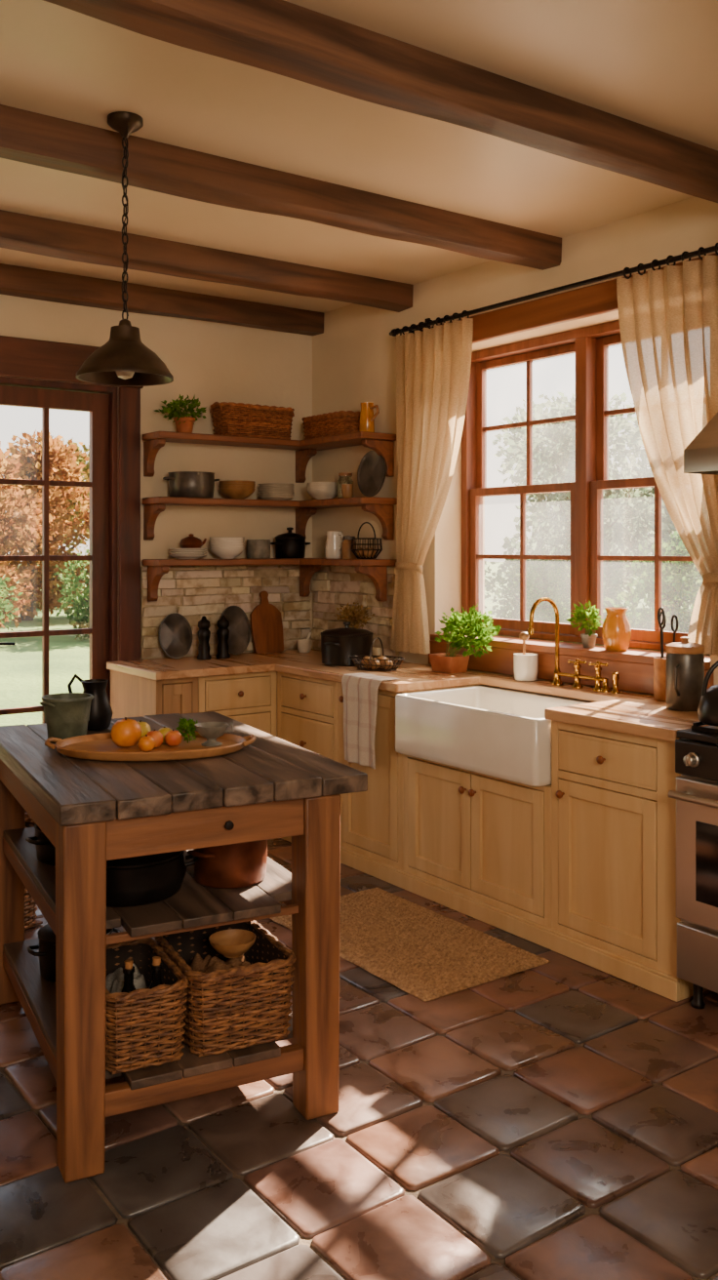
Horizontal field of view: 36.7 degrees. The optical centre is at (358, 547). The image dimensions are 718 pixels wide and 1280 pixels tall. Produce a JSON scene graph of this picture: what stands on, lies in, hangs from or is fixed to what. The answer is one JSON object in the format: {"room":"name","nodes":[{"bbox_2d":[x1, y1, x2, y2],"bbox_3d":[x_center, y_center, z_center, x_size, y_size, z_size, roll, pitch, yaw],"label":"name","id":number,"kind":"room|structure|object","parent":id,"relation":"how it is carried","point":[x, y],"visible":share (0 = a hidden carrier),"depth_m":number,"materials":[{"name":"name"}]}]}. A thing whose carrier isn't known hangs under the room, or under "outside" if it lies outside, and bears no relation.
{"room":"kitchen","nodes":[
{"label":"kitchen","id":0,"kind":"room"},
{"bbox_2d":[0,294,312,736],"bbox_3d":[-2.327,0.160,5.306,5.550,3.140,0.250,0,0,-36],"label":"wall","id":1,"kind":"structure","parent":0,"point":[214,362],"depth_m":6.21,"materials":[{"name":"paint"}]},
{"bbox_2d":[0,335,143,812],"bbox_3d":[-1.944,0.230,5.536,1.700,2.600,0.265,0,0,-36],"label":"door","id":2,"kind":"structure","parent":1,"relation":"in","point":[114,484],"depth_m":5.87,"materials":[{"name":"brown wood"}]},
{"bbox_2d":[140,564,311,658],"bbox_3d":[-0.744,0.357,6.264,1.100,0.505,0.043,0,0,-36],"label":"backsplash","id":3,"kind":"structure","parent":1,"relation":"attached to","point":[193,592],"depth_m":6.20,"materials":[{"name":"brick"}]},
{"bbox_2d":[142,431,396,482],"bbox_3d":[-0.496,-0.505,5.941,1.133,0.230,0.858,0,0,-36],"label":"corner shelf","id":4,"kind":"object","parent":1,"relation":"attached to","point":[382,444],"visible":0.98,"depth_m":5.96,"materials":[{"name":"brown wood"}]},
{"bbox_2d":[154,394,206,433],"bbox_3d":[-0.966,-0.737,5.968,0.324,0.232,0.224,0,0,-36],"label":"potted herb","id":5,"kind":"object","parent":4,"relation":"on","point":[183,423],"visible":0.94,"depth_m":5.93,"materials":[{"name":"plant"}]},
{"bbox_2d":[209,401,294,439],"bbox_3d":[-0.608,-0.720,6.213,0.484,0.193,0.200,0,0,-36],"label":"wicker basket","id":6,"kind":"object","parent":4,"relation":"on","point":[232,419],"visible":0.97,"depth_m":6.11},
{"bbox_2d":[301,410,359,439],"bbox_3d":[-0.143,-0.691,6.208,0.189,0.135,0.464,0,0,-36],"label":"wicker basket","id":7,"kind":"object","parent":4,"relation":"on","point":[341,421],"visible":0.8,"depth_m":6.08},
{"bbox_2d":[359,401,379,432],"bbox_3d":[0.063,-0.706,5.923,0.084,0.170,0.149,0,0,-36],"label":"pitcher","id":8,"kind":"object","parent":4,"relation":"on","point":[367,417],"visible":0.84,"depth_m":5.91,"materials":[{"name":"yellow ceramic"}]},
{"bbox_2d":[142,496,397,540],"bbox_3d":[-0.496,-0.155,5.941,1.133,0.230,0.858,0,0,-36],"label":"corner shelf","id":9,"kind":"object","parent":1,"relation":"attached to","point":[382,508],"visible":0.91,"depth_m":5.95,"materials":[{"name":"brown wood"}]},
{"bbox_2d":[162,471,219,498],"bbox_3d":[-0.926,-0.341,5.995,0.258,0.140,0.282,0,0,13],"label":"cooking pot","id":10,"kind":"object","parent":9,"relation":"on","point":[181,484],"visible":0.9,"depth_m":5.89,"materials":[{"name":"grey metal"}]},
{"bbox_2d":[218,487,255,499],"bbox_3d":[-0.692,-0.301,6.158,0.207,0.061,0.207,0,0,-36],"label":"bowl","id":11,"kind":"object","parent":9,"relation":"on","point":[230,493],"visible":0.86,"depth_m":6.09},
{"bbox_2d":[306,488,337,499],"bbox_3d":[-0.204,-0.301,6.276,0.198,0.061,0.198,0,0,-36],"label":"bowl","id":12,"kind":"object","parent":9,"relation":"on","point":[317,494],"visible":0.78,"depth_m":6.21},
{"bbox_2d":[357,450,386,496],"bbox_3d":[0.069,-0.405,5.951,0.180,0.259,0.055,0,0,34],"label":"serving tray","id":13,"kind":"object","parent":9,"relation":"on","point":[372,469],"visible":0.98,"depth_m":5.95,"materials":[{"name":"grey metal"}]},
{"bbox_2d":[142,558,397,600],"bbox_3d":[-0.488,0.180,5.928,1.132,0.230,0.829,0,0,-36],"label":"corner shelf","id":14,"kind":"object","parent":1,"relation":"attached to","point":[376,570],"visible":0.98,"depth_m":5.91,"materials":[{"name":"brown wood"}]},
{"bbox_2d":[168,555,206,559],"bbox_3d":[-0.944,0.053,5.977,0.214,0.022,0.214,0,0,-36],"label":"plate","id":15,"kind":"object","parent":14,"relation":"on","point":[174,556],"visible":0.92,"depth_m":5.91,"materials":[{"name":"white ceramic"}]},
{"bbox_2d":[168,552,206,555],"bbox_3d":[-0.944,0.040,5.977,0.214,0.022,0.214,0,0,-36],"label":"plate","id":16,"kind":"object","parent":15,"relation":"on","point":[172,553],"visible":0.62,"depth_m":5.89,"materials":[{"name":"white ceramic"}]},
{"bbox_2d":[168,550,206,552],"bbox_3d":[-0.944,0.028,5.976,0.214,0.022,0.214,0,0,-36],"label":"plate","id":17,"kind":"object","parent":16,"relation":"on","point":[169,550],"visible":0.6,"depth_m":5.89,"materials":[{"name":"white ceramic"}]},
{"bbox_2d":[168,548,206,550],"bbox_3d":[-0.943,0.015,5.978,0.214,0.022,0.214,0,0,-36],"label":"plate","id":18,"kind":"object","parent":17,"relation":"on","point":[169,548],"visible":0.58,"depth_m":5.89,"materials":[{"name":"white ceramic"}]},
{"bbox_2d":[179,533,206,548],"bbox_3d":[-0.924,-0.029,5.991,0.133,0.092,0.133,0,0,9],"label":"teapot","id":19,"kind":"object","parent":18,"relation":"on","point":[190,541],"visible":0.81,"depth_m":5.94,"materials":[{"name":"brown ceramic"}]},
{"bbox_2d":[209,548,244,559],"bbox_3d":[-0.745,0.034,6.120,0.198,0.061,0.198,0,0,-36],"label":"bowl","id":20,"kind":"object","parent":14,"relation":"on","point":[222,553],"visible":0.91,"depth_m":6.06,"materials":[{"name":"white ceramic"}]},
{"bbox_2d":[246,539,270,559],"bbox_3d":[-0.579,0.010,6.240,0.136,0.108,0.136,0,0,-36],"label":"utensil crock","id":21,"kind":"object","parent":14,"relation":"on","point":[256,548],"visible":1,"depth_m":6.18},
{"bbox_2d":[270,526,310,558],"bbox_3d":[-0.404,-0.027,6.366,0.256,0.182,0.184,0,0,-36],"label":"cooking pot","id":22,"kind":"object","parent":14,"relation":"on","point":[289,544],"visible":0.98,"depth_m":6.29,"materials":[{"name":"metal"}]},
{"bbox_2d":[324,531,343,559],"bbox_3d":[-0.141,-0.013,6.188,0.110,0.155,0.130,0,0,-1],"label":"jug","id":23,"kind":"object","parent":14,"relation":"on","point":[333,547],"visible":0.92,"depth_m":6.15,"materials":[{"name":"ceramic"}]},
{"bbox_2d":[341,535,356,559],"bbox_3d":[-0.056,-0.001,6.080,0.080,0.130,0.080,0,0,-36],"label":"glass jar","id":24,"kind":"object","parent":14,"relation":"on","point":[346,553],"visible":0.87,"depth_m":6.05,"materials":[{"name":"brown glass"}]},
{"bbox_2d":[350,521,382,559],"bbox_3d":[0.041,-0.038,5.953,0.177,0.203,0.177,0,0,-36],"label":"wire basket","id":25,"kind":"object","parent":14,"relation":"on","point":[357,538],"visible":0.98,"depth_m":5.90,"materials":[{"name":"metal"}]},
{"bbox_2d":[173,416,195,433],"bbox_3d":[-0.960,-0.666,5.965,0.116,0.090,0.116,0,0,-36],"label":"pot","id":26,"kind":"object","parent":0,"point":[182,423],"depth_m":5.93,"materials":[{"name":"ceramic"}]},
{"bbox_2d":[0,838,717,1279],"bbox_3d":[-0.093,1.629,2.078,5.000,0.201,7.600,0,0,-36],"label":"floor","id":27,"kind":"structure","parent":0,"point":[557,1119],"depth_m":2.74,"materials":[{"name":"tile"}]},
{"bbox_2d":[24,812,42,929],"bbox_3d":[-1.498,1.317,4.369,0.385,0.420,0.390,0,0,37],"label":"basket","id":28,"kind":"object","parent":27,"relation":"on","point":[30,907],"visible":0.14,"depth_m":4.35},
{"bbox_2d":[110,670,198,718],"bbox_3d":[-1.075,1.093,5.664,0.235,0.875,0.573,0,0,-36],"label":"base cabinet","id":29,"kind":"object","parent":27,"relation":"on","point":[131,696],"visible":0.27,"depth_m":5.48,"materials":[{"name":"brown wood"}]},
{"bbox_2d":[106,648,710,742],"bbox_3d":[0.104,0.633,4.905,1.306,0.040,3.187,0,0,-36],"label":"countertop","id":30,"kind":"structure","parent":29,"relation":"on","point":[637,714],"depth_m":5.03,"materials":[{"name":"brown wood"}]},
{"bbox_2d":[158,612,192,658],"bbox_3d":[-1.007,0.485,5.945,0.200,0.249,0.054,0,0,-36],"label":"serving tray","id":31,"kind":"object","parent":30,"relation":"on","point":[175,633],"visible":1,"depth_m":5.95,"materials":[{"name":"grey metal"}]},
{"bbox_2d":[197,615,211,659],"bbox_3d":[-0.847,0.494,5.929,0.080,0.236,0.080,0,0,-36],"label":"pepper mill","id":32,"kind":"object","parent":30,"relation":"on","point":[204,624],"visible":1,"depth_m":5.90,"materials":[{"name":"wood"}]},
{"bbox_2d":[215,615,230,658],"bbox_3d":[-0.751,0.494,5.992,0.080,0.236,0.080,0,0,-36],"label":"pepper mill","id":33,"kind":"object","parent":30,"relation":"on","point":[222,633],"visible":1,"depth_m":5.97,"materials":[{"name":"wood"}]},
{"bbox_2d":[220,605,250,654],"bbox_3d":[-0.707,0.470,6.161,0.200,0.278,0.058,0,0,-36],"label":"serving tray","id":34,"kind":"object","parent":30,"relation":"on","point":[239,627],"visible":0.78,"depth_m":6.17,"materials":[{"name":"grey metal"}]},
{"bbox_2d":[249,590,283,653],"bbox_3d":[-0.538,0.434,6.312,0.206,0.362,0.090,0,0,-36],"label":"cutting board","id":35,"kind":"object","parent":30,"relation":"on","point":[266,624],"visible":1,"depth_m":6.30,"materials":[{"name":"brown wood"}]},
{"bbox_2d":[320,621,372,666],"bbox_3d":[-0.065,0.501,5.698,0.292,0.222,0.278,0,0,-16],"label":"stock pot","id":36,"kind":"object","parent":30,"relation":"on","point":[338,645],"visible":0.94,"depth_m":5.58,"materials":[{"name":"black metal"}]},
{"bbox_2d":[333,600,375,628],"bbox_3d":[-0.018,0.453,6.051,0.180,0.317,0.321,0,0,-36],"label":"dried flowers","id":37,"kind":"object","parent":30,"relation":"on","point":[354,615],"visible":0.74,"depth_m":6.03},
{"bbox_2d":[341,673,399,769],"bbox_3d":[0.047,0.809,5.088,0.133,0.406,0.300,0,0,-36],"label":"dish towel","id":38,"kind":"object","parent":30,"relation":"hanging from","point":[359,690],"visible":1,"depth_m":5.04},
{"bbox_2d":[349,637,404,671],"bbox_3d":[0.090,0.529,5.415,0.286,0.163,0.188,0,0,21],"label":"wire fruit basket","id":39,"kind":"object","parent":30,"relation":"on","point":[352,658],"visible":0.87,"depth_m":5.37,"materials":[{"name":"brown metal"}]},
{"bbox_2d":[429,602,501,673],"bbox_3d":[0.529,0.438,5.303,0.201,0.347,0.419,0,0,-36],"label":"potted herb","id":40,"kind":"object","parent":30,"relation":"on","point":[473,626],"visible":1,"depth_m":5.27,"materials":[{"name":"plant"}]},
{"bbox_2d":[395,685,589,787],"bbox_3d":[0.621,0.786,4.627,0.520,0.262,0.890,0,0,-36],"label":"farmhouse sink","id":41,"kind":"object","parent":30,"relation":"in","point":[501,734],"visible":0.82,"depth_m":4.50,"materials":[{"name":"white ceramic"}]},
{"bbox_2d":[513,652,538,680],"bbox_3d":[0.768,0.551,4.992,0.112,0.121,0.111,0,0,-36],"label":"crock","id":42,"kind":"object","parent":30,"relation":"on","point":[525,666],"visible":1,"depth_m":4.95,"materials":[{"name":"white ceramic"}]},
{"bbox_2d":[527,597,611,692],"bbox_3d":[0.908,0.415,4.675,0.214,0.394,0.330,0,0,-36],"label":"bridge faucet","id":43,"kind":"object","parent":30,"relation":"on","point":[578,676],"visible":1,"depth_m":4.73,"materials":[{"name":"gold metal"}]},
{"bbox_2d":[653,656,666,701],"bbox_3d":[1.223,0.526,4.340,0.084,0.171,0.083,0,0,-36],"label":"utensil holder","id":44,"kind":"object","parent":30,"relation":"on","point":[660,664],"visible":0.6,"depth_m":4.31,"materials":[{"name":"brown wood"}]},
{"bbox_2d":[665,636,704,711],"bbox_3d":[1.225,0.474,4.104,0.166,0.275,0.144,0,0,-18],"label":"canister","id":45,"kind":"object","parent":30,"relation":"on","point":[685,660],"visible":0.98,"depth_m":4.05,"materials":[{"name":"grey metal"}]},
{"bbox_2d":[0,711,367,1183],"bbox_3d":[-0.627,1.072,3.329,0.828,0.916,1.270,0,0,-27],"label":"work table","id":46,"kind":"object","parent":27,"relation":"on","point":[94,813],"visible":0.84,"depth_m":2.87,"materials":[{"name":"brown wood"}]},
{"bbox_2d":[25,823,55,866],"bbox_3d":[-0.860,0.894,3.313,0.258,0.100,0.282,0,0,2],"label":"pot","id":47,"kind":"object","parent":46,"relation":"on","point":[45,850],"visible":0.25,"depth_m":3.21,"materials":[{"name":"metal"}]},
{"bbox_2d":[40,692,93,743],"bbox_3d":[-0.921,0.541,3.423,0.158,0.142,0.170,0,0,-10],"label":"metal bucket","id":48,"kind":"object","parent":46,"relation":"on","point":[66,714],"visible":0.84,"depth_m":3.37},
{"bbox_2d":[26,923,120,982],"bbox_3d":[-0.887,1.230,3.389,0.267,0.187,0.228,0,0,2],"label":"cooking pot","id":49,"kind":"object","parent":46,"relation":"on","point":[46,936],"visible":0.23,"depth_m":3.30,"materials":[{"name":"metal"}]},
{"bbox_2d":[67,674,113,730],"bbox_3d":[-0.905,0.521,3.681,0.119,0.181,0.150,0,0,-39],"label":"jug","id":50,"kind":"object","parent":46,"relation":"on","point":[100,712],"visible":0.8,"depth_m":3.63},
{"bbox_2d":[105,937,188,1074],"bbox_3d":[-0.612,1.216,2.900,0.224,0.210,0.385,0,0,-27],"label":"storage basket","id":51,"kind":"object","parent":46,"relation":"on","point":[143,1026],"visible":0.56,"depth_m":2.75,"materials":[{"name":"wicker"}]},
{"bbox_2d":[105,962,147,993],"bbox_3d":[-0.634,1.224,2.945,0.135,0.167,0.190,0,0,-27],"label":"folded cloth","id":52,"kind":"object","parent":51,"relation":"in","point":[114,981],"visible":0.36,"depth_m":2.93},
{"bbox_2d":[120,959,135,993],"bbox_3d":[-0.592,1.183,2.787,0.066,0.241,0.065,0,0,-36],"label":"glass bottle","id":53,"kind":"object","parent":51,"relation":"in","point":[129,969],"visible":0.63,"depth_m":2.78,"materials":[{"name":"black glass"}]},
{"bbox_2d":[149,956,162,989],"bbox_3d":[-0.525,1.183,2.810,0.066,0.241,0.065,0,0,-36],"label":"glass bottle","id":54,"kind":"object","parent":51,"relation":"in","point":[156,966],"visible":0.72,"depth_m":2.80,"materials":[{"name":"black glass"}]},
{"bbox_2d":[3,826,291,937],"bbox_3d":[-0.656,0.957,3.315,0.673,0.024,1.200,0,0,-27],"label":"shelf","id":55,"kind":"object","parent":46,"relation":"attached to","point":[196,905],"depth_m":2.90,"materials":[{"name":"brown wood"}]},
{"bbox_2d":[3,924,292,1089],"bbox_3d":[-0.656,1.337,3.315,0.673,0.024,1.200,0,0,-27],"label":"shelf","id":56,"kind":"object","parent":46,"relation":"attached to","point":[38,993],"depth_m":2.86,"materials":[{"name":"brown wood"}]},
{"bbox_2d":[44,730,256,760],"bbox_3d":[-0.626,0.593,3.271,0.630,0.039,0.370,0,0,-4],"label":"wooden tray","id":57,"kind":"object","parent":46,"relation":"on","point":[96,746],"visible":0.8,"depth_m":3.22,"materials":[{"name":"brown wood"}]},
{"bbox_2d":[111,717,141,746],"bbox_3d":[-0.701,0.555,3.266,0.092,0.087,0.092,0,0,27],"label":"orange","id":58,"kind":"object","parent":57,"relation":"on","point":[125,732],"visible":0.98,"depth_m":3.23,"materials":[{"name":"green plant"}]},
{"bbox_2d":[175,717,199,743],"bbox_3d":[-0.531,0.562,3.352,0.073,0.081,0.088,0,0,-9],"label":"herb sprig","id":59,"kind":"object","parent":57,"relation":"on","point":[184,725],"visible":0.94,"depth_m":3.34,"materials":[{"name":"green plant"}]},
{"bbox_2d":[194,721,233,746],"bbox_3d":[-0.448,0.569,3.295,0.106,0.063,0.106,0,0,9],"label":"footed bowl","id":60,"kind":"object","parent":57,"relation":"on","point":[211,731],"visible":1,"depth_m":3.27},
{"bbox_2d":[106,850,198,907],"bbox_3d":[-0.635,0.858,2.978,0.317,0.172,0.317,0,0,38],"label":"pot","id":61,"kind":"object","parent":46,"relation":"on","point":[142,880],"visible":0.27,"depth_m":2.85,"materials":[{"name":"metal"}]},
{"bbox_2d":[155,920,296,1057],"bbox_3d":[-0.378,1.209,3.013,0.305,0.226,0.395,0,0,-27],"label":"storage basket","id":62,"kind":"object","parent":46,"relation":"on","point":[238,1007],"visible":0.7,"depth_m":2.86,"materials":[{"name":"wicker"}]},
{"bbox_2d":[189,953,250,973],"bbox_3d":[-0.378,1.217,3.013,0.220,0.182,0.290,0,0,-27],"label":"folded cloth","id":63,"kind":"object","parent":62,"relation":"in","point":[210,964],"visible":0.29,"depth_m":3.00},
{"bbox_2d":[208,928,256,958],"bbox_3d":[-0.348,1.099,2.988,0.130,0.049,0.130,0,0,-36],"label":"wooden bowl","id":64,"kind":"object","parent":63,"relation":"on","point":[233,942],"visible":1,"depth_m":3.02,"materials":[{"name":"brown wood"}]},
{"bbox_2d":[187,840,267,888],"bbox_3d":[-0.367,0.879,3.091,0.218,0.130,0.262,0,0,1],"label":"saucepan","id":65,"kind":"object","parent":46,"relation":"on","point":[240,864],"visible":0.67,"depth_m":3.00,"materials":[{"name":"brown metal"}]},
{"bbox_2d":[198,671,276,736],"bbox_3d":[-0.782,1.093,5.856,0.460,0.875,0.605,0,0,-36],"label":"base cabinet","id":66,"kind":"object","parent":27,"relation":"on","point":[248,699],"visible":0.29,"depth_m":5.65,"materials":[{"name":"paint"}]},
{"bbox_2d":[277,671,338,761],"bbox_3d":[-0.046,1.093,5.702,0.625,0.875,0.570,0,0,-36],"label":"base cabinet","id":67,"kind":"object","parent":27,"relation":"on","point":[307,707],"visible":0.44,"depth_m":5.51,"materials":[{"name":"paint"}]},
{"bbox_2d":[269,887,550,1001],"bbox_3d":[0.152,1.523,4.252,0.606,0.012,1.070,0,0,-36],"label":"jute rug","id":68,"kind":"object","parent":27,"relation":"on","point":[425,953],"visible":0.89,"depth_m":4.11,"materials":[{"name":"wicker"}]},
{"bbox_2d":[338,682,498,870],"bbox_3d":[0.273,1.093,5.261,0.624,0.875,0.515,0,0,-36],"label":"base cabinet","id":69,"kind":"object","parent":27,"relation":"on","point":[371,820],"visible":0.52,"depth_m":5.05,"materials":[{"name":"paint"}]},
{"bbox_2d":[402,754,551,927],"bbox_3d":[0.692,1.224,4.680,0.624,0.612,0.915,0,0,-36],"label":"base cabinet","id":70,"kind":"object","parent":27,"relation":"on","point":[484,838],"visible":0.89,"depth_m":4.47,"materials":[{"name":"paint"}]},
{"bbox_2d":[281,836,679,1001],"bbox_3d":[0.314,1.492,4.709,0.021,0.075,2.608,0,0,-36],"label":"toe kick","id":71,"kind":"structure","parent":27,"relation":"on","point":[664,984],"depth_m":4.23,"materials":[{"name":"paint"}]},
{"bbox_2d":[551,720,708,999],"bbox_3d":[1.136,1.093,4.063,0.625,0.875,0.600,0,0,-36],"label":"base cabinet","id":72,"kind":"object","parent":27,"relation":"on","point":[614,815],"visible":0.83,"depth_m":3.89,"materials":[{"name":"paint"}]},
{"bbox_2d":[668,721,717,1008],"bbox_3d":[1.511,1.056,3.469,0.711,0.947,0.760,0,0,-36],"label":"range cooker","id":73,"kind":"object","parent":27,"relation":"on","point":[696,795],"visible":1,"depth_m":3.52,"materials":[{"name":"metal"}]},
{"bbox_2d":[677,725,717,744],"bbox_3d":[1.540,0.622,3.490,0.640,0.024,0.760,0,0,-36],"label":"cooktop","id":74,"kind":"object","parent":73,"relation":"in","point":[707,735],"depth_m":3.56,"materials":[{"name":"black metal"}]},
{"bbox_2d":[680,738,717,933],"bbox_3d":[1.548,1.038,3.495,0.620,0.805,0.760,0,0,-36],"label":"stove","id":75,"kind":"object","parent":73,"relation":"in","point":[714,741],"depth_m":3.54,"materials":[{"name":"metal"}]},
{"bbox_2d":[697,660,717,726],"bbox_3d":[1.231,0.473,3.580,0.218,0.218,0.196,0,0,42],"label":"kettle","id":76,"kind":"object","parent":73,"relation":"on","point":[707,710],"visible":1,"depth_m":3.56,"materials":[{"name":"black metal"}]},
{"bbox_2d":[0,0,717,312],"bbox_3d":[-0.024,-1.460,2.282,5.350,0.100,7.850,0,0,-36],"label":"ceiling","id":77,"kind":"structure","parent":0,"point":[652,63],"depth_m":3.56,"materials":[{"name":"paint"}]},
{"bbox_2d":[76,111,173,386],"bbox_3d":[-0.769,-0.981,3.563,0.314,0.858,0.314,0,0,-36],"label":"pendant lamp","id":78,"kind":"object","parent":77,"relation":"hanging from","point":[124,360],"visible":1,"depth_m":3.52,"materials":[{"name":"brown metal"}]},
{"bbox_2d":[0,263,323,335],"bbox_3d":[-2.276,-1.345,5.106,5.000,0.130,0.150,0,0,-36],"label":"ceiling beam","id":79,"kind":"structure","parent":77,"relation":"attached to","point":[15,280],"depth_m":5.87,"materials":[{"name":"brown wood"}]},
{"bbox_2d":[0,209,413,312],"bbox_3d":[-1.776,-1.344,4.413,5.000,0.132,0.148,0,0,-36],"label":"ceiling beam","id":80,"kind":"structure","parent":77,"relation":"attached to","point":[32,234],"depth_m":5.07,"materials":[{"name":"brown wood"}]},
{"bbox_2d":[0,104,561,270],"bbox_3d":[-1.141,-1.343,3.532,5.000,0.133,0.148,0,0,-36],"label":"ceiling beam","id":81,"kind":"structure","parent":77,"relation":"attached to","point":[27,137],"depth_m":4.01,"materials":[{"name":"brown wood"}]},
{"bbox_2d":[43,0,717,202],"bbox_3d":[-0.506,-1.343,2.652,5.000,0.134,0.147,0,0,-36],"label":"ceiling beam","id":82,"kind":"structure","parent":77,"relation":"attached to","point":[281,37],"depth_m":3.06,"materials":[{"name":"brown wood"}]},
{"bbox_2d":[429,652,469,673],"bbox_3d":[0.445,0.572,5.351,0.120,0.080,0.180,0,0,-36],"label":"pot","id":83,"kind":"object","parent":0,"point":[447,662],"depth_m":5.30,"materials":[{"name":"ceramic"}]},
{"bbox_2d":[312,196,717,702],"bbox_3d":[2.077,0.160,3.643,0.350,3.140,7.600,0,0,-36],"label":"wall","id":84,"kind":"structure","parent":0,"point":[354,358],"depth_m":5.72,"materials":[{"name":"paint"}]},
{"bbox_2d":[311,564,399,659],"bbox_3d":[-0.039,0.357,6.240,0.041,0.505,0.830,0,0,-36],"label":"backsplash","id":85,"kind":"structure","parent":84,"relation":"attached to","point":[332,586],"depth_m":6.25,"materials":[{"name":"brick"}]},
{"bbox_2d":[389,244,717,336],"bbox_3d":[0.922,-1.160,4.826,0.140,0.090,2.458,0,0,-36],"label":"curtain rod","id":86,"kind":"object","parent":84,"relation":"attached to","point":[709,249],"visible":0.94,"depth_m":4.77,"materials":[{"name":"metal"}]},
{"bbox_2d":[389,310,473,654],"bbox_3d":[0.353,-0.307,5.518,0.093,1.704,0.630,0,0,-37],"label":"curtain","id":87,"kind":"object","parent":86,"relation":"hanging from","point":[433,364],"visible":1,"depth_m":5.55,"materials":[{"name":"fabric"}]},
{"bbox_2d":[616,242,717,656],"bbox_3d":[1.271,-0.374,4.245,0.102,1.569,0.661,0,0,-36],"label":"curtain","id":88,"kind":"object","parent":86,"relation":"hanging from","point":[668,317],"visible":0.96,"depth_m":4.25,"materials":[{"name":"fabric"}]},
{"bbox_2d":[422,253,717,343],"bbox_3d":[0.883,-1.085,4.964,0.039,0.130,1.880,0,0,-36],"label":"trim","id":89,"kind":"structure","parent":84,"relation":"attached to","point":[598,299],"depth_m":4.96,"materials":[{"name":"brown wood"}]},
{"bbox_2d":[428,633,714,694],"bbox_3d":[0.957,0.531,5.029,0.225,0.158,1.740,0,0,-36],"label":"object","id":90,"kind":"structure","parent":84,"relation":"attached to","point":[634,666],"depth_m":4.87,"materials":[{"name":"brown wood"}]},
{"bbox_2d":[566,600,604,647],"bbox_3d":[1.026,0.343,4.888,0.187,0.216,0.147,0,0,12],"label":"potted herb","id":91,"kind":"object","parent":90,"relation":"on","point":[588,639],"visible":1,"depth_m":4.87,"materials":[{"name":"plant"}]},
{"bbox_2d":[601,606,631,651],"bbox_3d":[1.129,0.358,4.753,0.124,0.186,0.124,0,0,-36],"label":"vase","id":92,"kind":"object","parent":90,"relation":"on","point":[616,627],"visible":1,"depth_m":4.71,"materials":[{"name":"ceramic"}]},
{"bbox_2d":[461,320,709,655],"bbox_3d":[1.089,-0.290,5.124,0.120,1.480,1.700,0,0,-36],"label":"window","id":93,"kind":"structure","parent":84,"relation":"in","point":[590,344],"depth_m":5.13,"materials":[{"name":"brown wood"}]},
{"bbox_2d":[683,411,717,475],"bbox_3d":[1.553,-0.829,3.505,0.600,1.158,0.760,0,0,-36],"label":"range hood","id":94,"kind":"object","parent":84,"relation":"attached to","point":[700,456],"visible":1,"depth_m":3.59,"materials":[{"name":"metal"}]},
{"bbox_2d":[580,633,597,647],"bbox_3d":[1.035,0.421,4.882,0.076,0.060,0.076,0,0,-36],"label":"pot","id":95,"kind":"object","parent":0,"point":[588,639],"depth_m":4.86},
{"label":"outside","id":96,"kind":"structure","parent":0,"visible":0},
{"bbox_2d":[0,561,691,725],"bbox_3d":[-12.644,1.930,40.862,160.000,0.200,150.000,0,0,-36],"label":"ground","id":97,"kind":"structure","parent":96,"point":[20,663],"depth_m":17.30,"materials":[{"name":"plant"}]},
{"bbox_2d":[0,577,23,631],"bbox_3d":[-7.261,0.987,20.004,2.102,2.241,1.841,0,0,20],"label":"shrub","id":98,"kind":"object","parent":97,"relation":"on","point":[3,584],"visible":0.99,"depth_m":20.06,"materials":[{"name":"green plant"}]},
{"bbox_2d":[0,440,55,628],"bbox_3d":[-8.127,-0.239,23.145,2.905,4.380,3.343,0,0,25],"label":"autumn tree","id":99,"kind":"object","parent":97,"relation":"on","point":[9,503],"visible":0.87,"depth_m":23.21,"materials":[{"name":"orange plant"}]},
{"bbox_2d":[0,429,89,622],"bbox_3d":[-8.224,-0.566,27.170,3.871,5.072,3.364,0,0,-23],"label":"autumn tree","id":100,"kind":"object","parent":97,"relation":"on","point":[61,467],"visible":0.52,"depth_m":27.05,"materials":[{"name":"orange plant"}]},
{"bbox_2d":[6,437,89,608],"bbox_3d":[-9.191,-0.700,33.310,4.406,5.399,3.109,0,0,15],"label":"autumn tree","id":101,"kind":"object","parent":97,"relation":"on","point":[80,459],"visible":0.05,"depth_m":32.73,"materials":[{"name":"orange plant"}]},
{"bbox_2d":[53,549,89,639],"bbox_3d":[-4.967,0.937,21.807,2.226,2.373,1.950,0,0,-18],"label":"shrub","id":102,"kind":"object","parent":97,"relation":"on","point":[81,606],"visible":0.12,"depth_m":21.38,"materials":[{"name":"green plant"}]},
{"bbox_2d":[484,546,573,642],"bbox_3d":[2.969,1.036,18.288,1.733,2.109,1.979,0,0,20],"label":"shrub","id":103,"kind":"object","parent":97,"relation":"on","point":[543,580],"visible":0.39,"depth_m":18.06,"materials":[{"name":"green plant"}]},
{"bbox_2d":[489,394,635,606],"bbox_3d":[5.120,-0.925,27.371,3.628,5.778,3.946,0,0,14],"label":"tree","id":104,"kind":"object","parent":97,"relation":"on","point":[499,436],"visible":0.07,"depth_m":26.94,"materials":[{"name":"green plant"}]},
{"bbox_2d":[496,389,670,623],"bbox_3d":[4.513,-0.650,22.081,3.551,5.201,3.265,0,0,17],"label":"tree","id":105,"kind":"object","parent":97,"relation":"on","point":[616,571],"visible":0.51,"depth_m":21.77,"materials":[{"name":"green plant"}]},
{"bbox_2d":[602,531,707,655],"bbox_3d":[4.636,0.937,15.620,1.976,2.373,2.210,0,0,-20],"label":"shrub","id":106,"kind":"object","parent":97,"relation":"on","point":[645,620],"visible":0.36,"depth_m":15.29,"materials":[{"name":"green plant"}]},
{"bbox_2d":[608,403,702,610],"bbox_3d":[9.202,-1.477,31.977,4.353,6.934,4.735,0,0,-35],"label":"tree","id":107,"kind":"object","parent":97,"relation":"on","point":[642,472],"visible":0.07,"depth_m":31.45,"materials":[{"name":"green plant"}]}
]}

